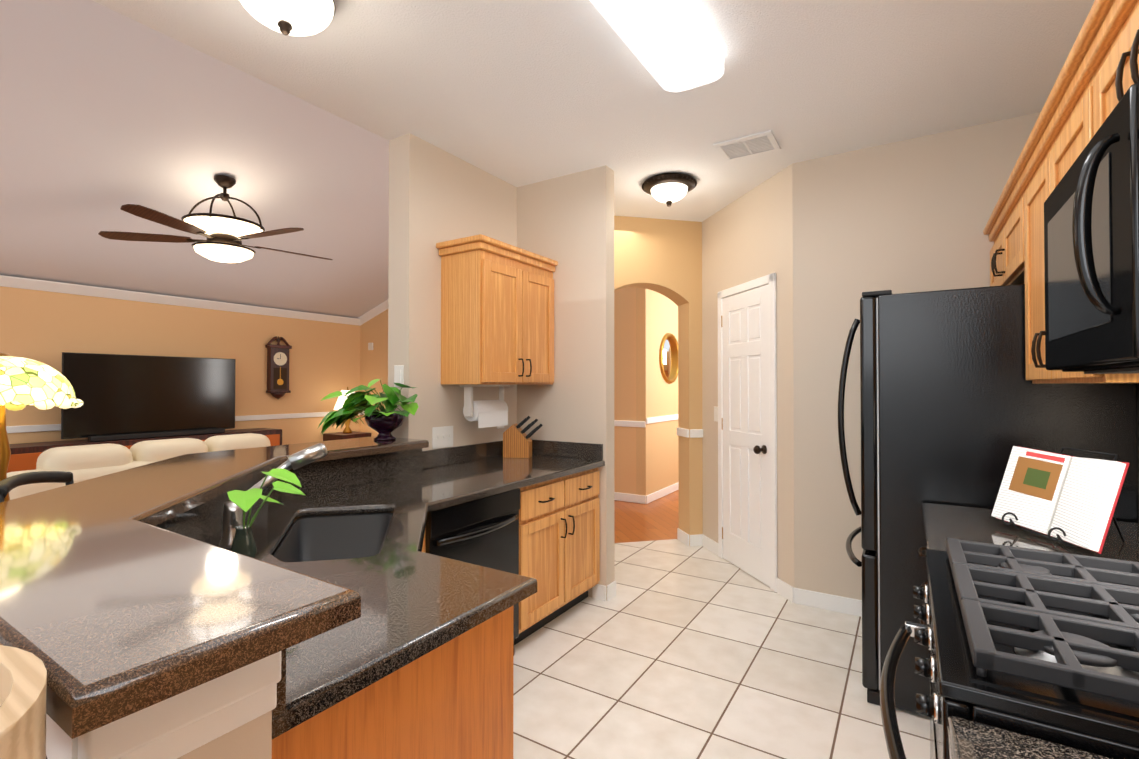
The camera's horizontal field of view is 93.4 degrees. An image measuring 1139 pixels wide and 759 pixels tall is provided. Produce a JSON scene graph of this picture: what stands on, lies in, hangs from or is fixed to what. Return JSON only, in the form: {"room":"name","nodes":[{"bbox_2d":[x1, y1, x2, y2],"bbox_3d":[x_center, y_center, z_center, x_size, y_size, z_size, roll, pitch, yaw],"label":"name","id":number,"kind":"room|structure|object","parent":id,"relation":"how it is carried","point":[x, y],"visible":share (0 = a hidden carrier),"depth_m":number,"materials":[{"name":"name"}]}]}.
{"room":"kitchen and living room","nodes":[
{"label":"kitchen and living room","id":0,"kind":"room"},
{"bbox_2d":[46,714,77,758],"bbox_3d":[-0.903,0.847,0.839,0.920,1.019,0.062,0,-1,32],"label":"wall","id":1,"kind":"structure","parent":0,"point":[61,743],"depth_m":0.59,"materials":[{"name":"white paint"}]},
{"bbox_2d":[0,286,359,444],"bbox_3d":[-5.651,0.111,5.503,0.120,2.600,8.260,0,-1,32],"label":"wall","id":2,"kind":"structure","parent":0,"point":[47,327],"depth_m":6.86,"materials":[{"name":"brown paint"}]},
{"bbox_2d":[0,275,358,324],"bbox_3d":[-5.598,-0.980,5.412,0.080,0.100,8.140,0,-1,32],"label":"crown molding","id":3,"kind":"structure","parent":2,"relation":"attached to","point":[34,284],"depth_m":6.44,"materials":[{"name":"white"}]},
{"bbox_2d":[6,412,358,432],"bbox_3d":[-5.624,0.505,5.411,0.020,0.070,8.140,0,-1,32],"label":"trim","id":4,"kind":"structure","parent":2,"relation":"attached to","point":[49,427],"depth_m":7.28,"materials":[{"name":"white wood"}]},
{"bbox_2d":[265,336,291,398],"bbox_3d":[-4.158,-0.169,7.663,0.200,0.910,0.333,0,-1,32],"label":"wall clock","id":5,"kind":"object","parent":2,"relation":"attached to","point":[278,371],"visible":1,"depth_m":7.61,"materials":[{"name":"brown wood"}]},
{"bbox_2d":[0,0,388,317],"bbox_3d":[-3.414,-1.948,4.115,5.410,1.885,8.260,0,-1,32],"label":"ceiling","id":6,"kind":"structure","parent":0,"point":[106,113],"depth_m":4.66,"materials":[{"name":"white paint"}]},
{"bbox_2d":[98,175,332,263],"bbox_3d":[-3.074,-1.464,4.888,1.843,0.795,1.851,0,-1,32],"label":"ceiling fan","id":7,"kind":"object","parent":6,"relation":"hanging from","point":[225,235],"visible":1,"depth_m":4.72,"materials":[{"name":"brown metal"}]},
{"bbox_2d":[177,710,271,758],"bbox_3d":[-0.717,0.858,1.790,1.620,1.019,1.743,0,-1,32],"label":"wall","id":8,"kind":"structure","parent":0,"point":[252,739],"depth_m":0.72,"materials":[{"name":"beige paint"}]},
{"bbox_2d":[78,651,280,758],"bbox_3d":[-0.461,0.396,0.656,0.027,0.118,0.210,0,-1,32],"label":"trim","id":9,"kind":"structure","parent":8,"relation":"attached to","point":[181,724],"depth_m":0.65,"materials":[{"name":"white"}]},
{"bbox_2d":[0,436,428,738],"bbox_3d":[-0.782,0.328,1.787,1.920,0.040,1.838,0,-1,32],"label":"bar","id":10,"kind":"object","parent":8,"relation":"on","point":[116,603],"visible":0.92,"depth_m":0.75,"materials":[{"name":"stone"}]},
{"bbox_2d":[318,379,417,440],"bbox_3d":[-1.037,0.154,2.764,0.619,0.329,0.416,0,-1,32],"label":"pothos plant","id":11,"kind":"object","parent":10,"relation":"on","point":[385,422],"visible":1,"depth_m":2.76,"materials":[{"name":"green plant"}]},
{"bbox_2d":[388,133,516,450],"bbox_3d":[-0.524,0.020,3.669,0.170,2.740,1.610,0,-1,32],"label":"wall","id":12,"kind":"structure","parent":0,"point":[437,195],"depth_m":3.08,"materials":[{"name":"beige paint"}]},
{"bbox_2d":[394,365,403,386],"bbox_3d":[-0.948,-0.018,2.979,0.075,0.120,0.008,0,-1,32],"label":"light switch","id":13,"kind":"object","parent":12,"relation":"attached to","point":[398,373],"visible":0.92,"depth_m":2.97,"materials":[{"name":"white plastic"}]},
{"bbox_2d":[432,426,452,448],"bbox_3d":[-0.739,0.338,3.150,0.015,0.125,0.165,0,-1,32],"label":"light switch","id":14,"kind":"object","parent":12,"relation":"attached to","point":[442,437],"depth_m":3.15,"materials":[{"name":"white plastic"}]},
{"bbox_2d":[436,234,557,384],"bbox_3d":[-0.418,-0.380,3.334,0.366,0.822,0.765,0,-1,32],"label":"upper cabinet","id":15,"kind":"object","parent":12,"relation":"attached to","point":[497,312],"visible":1,"depth_m":3.12,"materials":[{"name":"brown wood"}]},
{"bbox_2d":[459,385,509,427],"bbox_3d":[-0.521,0.162,3.334,0.130,0.258,0.330,0,-1,32],"label":"paper towel","id":16,"kind":"object","parent":15,"relation":"attached to","point":[488,413],"visible":1,"depth_m":3.25,"materials":[{"name":"white paper"}]},
{"bbox_2d":[592,482,861,616],"bbox_3d":[1.731,1.369,5.970,4.850,0.095,6.044,0,-1,32],"label":"baseboard","id":17,"kind":"structure","parent":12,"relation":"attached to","point":[840,604],"depth_m":3.38,"materials":[{"name":"white"}]},
{"bbox_2d":[360,287,644,494],"bbox_3d":[-1.315,-0.629,7.588,5.235,4.128,0.120,0,-1,32],"label":"wall","id":18,"kind":"structure","parent":0,"point":[374,361],"depth_m":6.30,"materials":[{"name":"brown paint"}]},
{"bbox_2d":[368,343,372,349],"bbox_3d":[-3.224,-0.537,8.704,0.100,0.120,0.027,0,-1,32],"label":"sensor box","id":19,"kind":"object","parent":18,"relation":"attached to","point":[370,346],"visible":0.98,"depth_m":8.69,"materials":[{"name":"white plastic"}]},
{"bbox_2d":[359,300,387,325],"bbox_3d":[-1.278,-1.801,7.460,5.030,1.790,0.080,0,-1,32],"label":"crown molding","id":20,"kind":"structure","parent":18,"relation":"attached to","point":[383,306],"depth_m":8.62,"materials":[{"name":"white"}]},
{"bbox_2d":[359,411,648,427],"bbox_3d":[-1.277,0.509,7.472,5.110,0.110,0.026,0,-1,32],"label":"trim","id":21,"kind":"structure","parent":18,"relation":"attached to","point":[621,423],"depth_m":6.20,"materials":[{"name":"white wood"}]},
{"bbox_2d":[517,165,614,600],"bbox_3d":[-0.040,0.019,3.611,0.710,2.740,0.110,0,-1,32],"label":"wall","id":22,"kind":"structure","parent":0,"point":[566,222],"depth_m":3.48,"materials":[{"name":"beige paint"}]},
{"bbox_2d":[92,0,1094,221],"bbox_3d":[0.167,-1.412,1.848,3.300,0.080,8.260,0,-1,32],"label":"ceiling","id":23,"kind":"structure","parent":0,"point":[517,93],"depth_m":2.42,"materials":[{"name":"white paint"}]},
{"bbox_2d":[239,0,334,35],"bbox_3d":[-0.982,-1.279,1.843,0.319,0.184,0.331,0,-1,32],"label":"light","id":24,"kind":"object","parent":23,"relation":"attached to","point":[299,17],"visible":1,"depth_m":1.83,"materials":[{"name":"white glass"}]},
{"bbox_2d":[590,0,723,91],"bbox_3d":[0.234,-1.329,1.840,0.270,0.084,1.240,0,-1,32],"label":"fluorescent ceiling light","id":25,"kind":"object","parent":23,"relation":"attached to","point":[673,45],"visible":1,"depth_m":2.04,"materials":[{"name":"white plastic"}]},
{"bbox_2d":[642,172,696,206],"bbox_3d":[0.682,-1.266,3.673,0.373,0.169,0.373,0,-1,32],"label":"light","id":26,"kind":"object","parent":23,"relation":"attached to","point":[668,189],"visible":1,"depth_m":3.58,"materials":[{"name":"white glass"}]},
{"bbox_2d":[713,130,780,161],"bbox_3d":[1.033,-1.350,3.116,0.320,0.012,0.270,0,-1,32],"label":"ceiling vent","id":27,"kind":"object","parent":23,"relation":"in","point":[764,142],"visible":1,"depth_m":3.10,"materials":[{"name":"white metal"}]},
{"bbox_2d":[614,490,678,542],"bbox_3d":[-1.606,1.434,4.851,10.000,0.058,12.500,0,-1,32],"label":"floor","id":28,"kind":"structure","parent":0,"point":[657,519],"depth_m":5.37,"materials":[{"name":"brown wood"}]},
{"bbox_2d":[0,645,46,758],"bbox_3d":[-0.627,0.814,0.377,0.330,1.076,0.369,0,-1,32],"label":"bar stool","id":29,"kind":"object","parent":28,"relation":"on","point":[23,680],"visible":1,"depth_m":0.47,"materials":[{"name":"beige"}]},
{"bbox_2d":[0,471,73,502],"bbox_3d":[-1.583,0.833,1.731,0.416,1.070,0.416,0,-1,32],"label":"bar stool","id":30,"kind":"object","parent":28,"relation":"on","point":[8,485],"visible":0.1,"depth_m":1.73,"materials":[{"name":"black metal"}]},
{"bbox_2d":[0,352,82,501],"bbox_3d":[-1.899,0.638,1.780,0.422,1.460,0.422,0,-1,32],"label":"floor lamp","id":31,"kind":"object","parent":28,"relation":"on","point":[24,382],"visible":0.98,"depth_m":1.76,"materials":[{"name":"yellow glass"}]},
{"bbox_2d":[7,433,270,499],"bbox_3d":[-3.347,0.932,4.306,1.000,0.930,1.926,0,-1,32],"label":"sofa","id":32,"kind":"object","parent":28,"relation":"on","point":[83,462],"visible":0.19,"depth_m":3.75,"materials":[{"name":"beige leather"}]},
{"bbox_2d":[7,428,281,472],"bbox_3d":[-4.824,1.039,6.177,0.508,0.760,2.800,0,-1,32],"label":"tv console","id":33,"kind":"object","parent":28,"relation":"on","point":[24,456],"visible":0.06,"depth_m":5.55,"materials":[{"name":"brown wood"}]},
{"bbox_2d":[61,352,235,441],"bbox_3d":[-4.735,0.192,6.190,0.285,0.927,1.670,0,-1,32],"label":"tv","id":34,"kind":"object","parent":33,"relation":"on","point":[123,397],"visible":0.98,"depth_m":6.08,"materials":[{"name":"black"}]},
{"bbox_2d":[323,387,370,440],"bbox_3d":[-3.411,0.777,8.245,0.500,1.330,0.500,0,-1,32],"label":"table lamp","id":35,"kind":"object","parent":28,"relation":"on","point":[347,433],"visible":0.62,"depth_m":8.13,"materials":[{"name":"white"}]},
{"bbox_2d":[636,288,678,495],"bbox_3d":[1.716,0.065,7.582,0.120,2.740,3.360,0,-1,32],"label":"wall","id":36,"kind":"structure","parent":0,"point":[659,452],"depth_m":6.36,"materials":[{"name":"brown paint"}]},
{"bbox_2d":[649,414,677,423],"bbox_3d":[1.778,0.509,7.549,0.026,0.110,3.340,0,-1,32],"label":"trim","id":37,"kind":"structure","parent":36,"relation":"attached to","point":[668,417],"depth_m":6.50,"materials":[{"name":"white"}]},
{"bbox_2d":[659,333,677,383],"bbox_3d":[1.264,-0.265,6.724,0.032,0.636,0.636,0,-1,32],"label":"mirror","id":38,"kind":"object","parent":36,"relation":"attached to","point":[668,356],"visible":0.85,"depth_m":6.70,"materials":[{"name":"gold metal"}]},
{"bbox_2d":[614,216,702,545],"bbox_3d":[0.492,0.029,4.519,1.250,2.740,0.220,0,-1,-13],"label":"wall","id":39,"kind":"structure","parent":0,"point":[663,257],"depth_m":4.53,"materials":[{"name":"brown paint"}]},
{"bbox_2d":[677,427,702,437],"bbox_3d":[1.017,0.455,4.596,0.264,0.070,0.164,0,-1,32],"label":"trim","id":40,"kind":"structure","parent":39,"relation":"attached to","point":[694,433],"depth_m":4.52,"materials":[{"name":"white"}]},
{"bbox_2d":[513,539,929,758],"bbox_3d":[-0.155,1.378,1.330,3.326,0.030,7.096,0,-1,32],"label":"floor","id":41,"kind":"structure","parent":0,"point":[675,649],"depth_m":2.50,"materials":[{"name":"beige tile"}]},
{"bbox_2d":[272,524,599,758],"bbox_3d":[-0.531,0.942,1.453,0.846,0.844,1.070,0,-1,32],"label":"base cabinet","id":42,"kind":"object","parent":41,"relation":"on","point":[452,699],"depth_m":1.14,"materials":[{"name":"brown wood"}]},
{"bbox_2d":[156,491,523,738],"bbox_3d":[-0.626,0.429,1.205,0.838,0.174,0.540,0,-1,32],"label":"countertop","id":43,"kind":"structure","parent":42,"relation":"on","point":[416,602],"depth_m":1.20,"materials":[{"name":"stone"}]},
{"bbox_2d":[227,468,304,558],"bbox_3d":[-0.804,0.360,1.415,0.211,0.245,0.222,0,-1,32],"label":"vase","id":44,"kind":"object","parent":43,"relation":"on","point":[244,543],"visible":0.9,"depth_m":1.40,"materials":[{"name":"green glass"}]},
{"bbox_2d":[273,513,392,561],"bbox_3d":[-0.775,0.616,1.753,0.353,0.193,0.673,0,-1,-14],"label":"sink basin","id":45,"kind":"object","parent":43,"relation":"in","point":[319,538],"visible":0.15,"depth_m":2.03,"materials":[{"name":"black metal"}]},
{"bbox_2d":[524,579,527,598],"bbox_3d":[-0.370,0.500,1.309,0.497,0.035,0.150,0,-1,32],"label":"countertop","id":46,"kind":"structure","parent":42,"relation":"on","point":[525,580],"depth_m":1.27,"materials":[{"name":"stone"}]},
{"bbox_2d":[519,468,599,535],"bbox_3d":[-0.759,0.954,2.475,0.690,0.844,2.556,0,-1,32],"label":"base cabinet","id":47,"kind":"object","parent":41,"relation":"on","point":[569,503],"depth_m":3.04,"materials":[{"name":"brown wood"}]},
{"bbox_2d":[163,439,604,522],"bbox_3d":[-0.683,0.443,2.433,0.870,0.174,2.557,0,-1,32],"label":"countertop","id":48,"kind":"structure","parent":47,"relation":"on","point":[443,477],"depth_m":2.67,"materials":[{"name":"stone"}]},
{"bbox_2d":[219,443,327,547],"bbox_3d":[-0.898,0.343,1.632,0.156,0.284,0.276,0,-1,32],"label":"faucet","id":49,"kind":"object","parent":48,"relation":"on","point":[232,515],"visible":0.79,"depth_m":1.61,"materials":[{"name":"silver metal"}]},
{"bbox_2d":[503,416,542,457],"bbox_3d":[-0.303,0.372,3.518,0.244,0.269,0.110,0,-1,7],"label":"knife block","id":50,"kind":"object","parent":48,"relation":"on","point":[517,441],"visible":1,"depth_m":3.47,"materials":[{"name":"brown wood"}]},
{"bbox_2d":[426,488,519,655],"bbox_3d":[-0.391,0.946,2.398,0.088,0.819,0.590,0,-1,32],"label":"dishwasher","id":51,"kind":"object","parent":47,"relation":"in","point":[484,532],"visible":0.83,"depth_m":2.42,"materials":[{"name":"black metal"}]},
{"bbox_2d":[918,547,927,624],"bbox_3d":[0.461,0.926,0.046,0.664,0.844,4.573,0,-1,32],"label":"base cabinet","id":52,"kind":"object","parent":41,"relation":"on","point":[922,555],"visible":0.02,"depth_m":1.92,"materials":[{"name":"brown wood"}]},
{"bbox_2d":[922,503,1138,758],"bbox_3d":[0.468,0.435,0.048,0.648,0.135,4.575,0,-1,32],"label":"countertop","id":53,"kind":"structure","parent":52,"relation":"on","point":[969,739],"depth_m":1.54,"materials":[{"name":"stone"}]},
{"bbox_2d":[991,446,1129,553],"bbox_3d":[1.469,0.347,1.600,0.309,0.271,0.376,0,-1,32],"label":"cookbook","id":54,"kind":"object","parent":53,"relation":"on","point":[1061,497],"visible":1,"depth_m":1.59,"materials":[{"name":"white paper"}]},
{"bbox_2d":[838,284,1138,714],"bbox_3d":[1.801,0.502,2.473,0.938,1.748,0.900,0,-1,32],"label":"refrigerator","id":55,"kind":"object","parent":41,"relation":"on","point":[956,406],"visible":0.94,"depth_m":2.16,"materials":[{"name":"black metal"}]},
{"bbox_2d":[880,538,1138,758],"bbox_3d":[0.975,0.877,0.944,0.740,0.962,0.754,0,-1,32],"label":"stove","id":56,"kind":"object","parent":41,"relation":"on","point":[1041,644],"visible":1,"depth_m":0.86,"materials":[{"name":"black metal"}]},
{"bbox_2d":[702,164,793,586],"bbox_3d":[1.296,0.024,4.069,0.120,2.740,1.450,0,-1,-13],"label":"wall","id":57,"kind":"structure","parent":0,"point":[747,236],"depth_m":3.72,"materials":[{"name":"beige paint"}]},
{"bbox_2d":[714,406,717,421],"bbox_3d":[1.176,0.277,4.301,0.008,0.120,0.075,0,-1,-13],"label":"switch plate","id":58,"kind":"object","parent":57,"relation":"attached to","point":[715,413],"visible":0.81,"depth_m":4.30,"materials":[{"name":"white plastic"}]},
{"bbox_2d":[717,273,777,591],"bbox_3d":[1.266,0.347,3.879,0.547,2.090,0.547,0,-1,32],"label":"pantry door","id":59,"kind":"structure","parent":57,"relation":"in","point":[747,447],"depth_m":3.83,"materials":[{"name":"white wood"}]},
{"bbox_2d":[792,112,1040,599],"bbox_3d":[1.979,0.013,3.053,1.300,2.740,0.120,0,-1,32],"label":"wall","id":60,"kind":"structure","parent":0,"point":[909,215],"depth_m":3.17,"materials":[{"name":"beige paint"}]},
{"bbox_2d":[1137,383,1138,480],"bbox_3d":[0.959,-0.022,0.107,0.120,2.740,6.190,0,-1,32],"label":"wall","id":61,"kind":"structure","parent":0,"point":[1138,426],"depth_m":1.92,"materials":[{"name":"beige paint"}]},
{"bbox_2d":[987,216,998,285],"bbox_3d":[2.208,-0.596,2.513,0.325,0.345,0.554,0,-1,32],"label":"upper cabinet","id":62,"kind":"object","parent":61,"relation":"attached to","point":[994,260],"depth_m":2.67,"materials":[{"name":"brown wood"}]},
{"bbox_2d":[995,172,1018,285],"bbox_3d":[1.977,-0.600,2.148,0.325,0.345,0.554,0,-1,32],"label":"upper cabinet","id":63,"kind":"object","parent":61,"relation":"attached to","point":[1007,214],"depth_m":2.32,"materials":[{"name":"brown wood"}]},
{"bbox_2d":[1019,52,1138,383],"bbox_3d":[1.594,-0.385,1.539,0.325,0.790,0.878,0,-1,32],"label":"upper cabinet","id":64,"kind":"object","parent":61,"relation":"attached to","point":[1058,142],"depth_m":1.73,"materials":[{"name":"brown wood"}]},
{"bbox_2d":[1079,0,1126,149],"bbox_3d":[1.241,-0.614,0.982,0.325,0.345,0.441,0,-1,32],"label":"upper cabinet","id":65,"kind":"object","parent":61,"relation":"attached to","point":[1098,77],"depth_m":1.19,"materials":[{"name":"brown wood"}]},
{"bbox_2d":[1044,79,1138,373],"bbox_3d":[1.094,-0.227,0.882,0.472,0.421,0.754,0,-1,32],"label":"microwave","id":66,"kind":"object","parent":65,"relation":"attached to","point":[1091,234],"visible":1,"depth_m":0.87,"materials":[{"name":"black"}]},
{"bbox_2d":[1127,0,1138,89],"bbox_3d":[1.070,-0.617,0.712,0.325,0.345,0.441,0,-1,32],"label":"upper cabinet","id":67,"kind":"object","parent":61,"relation":"attached to","point":[1132,5],"depth_m":1.02,"materials":[{"name":"brown wood"}]}
]}

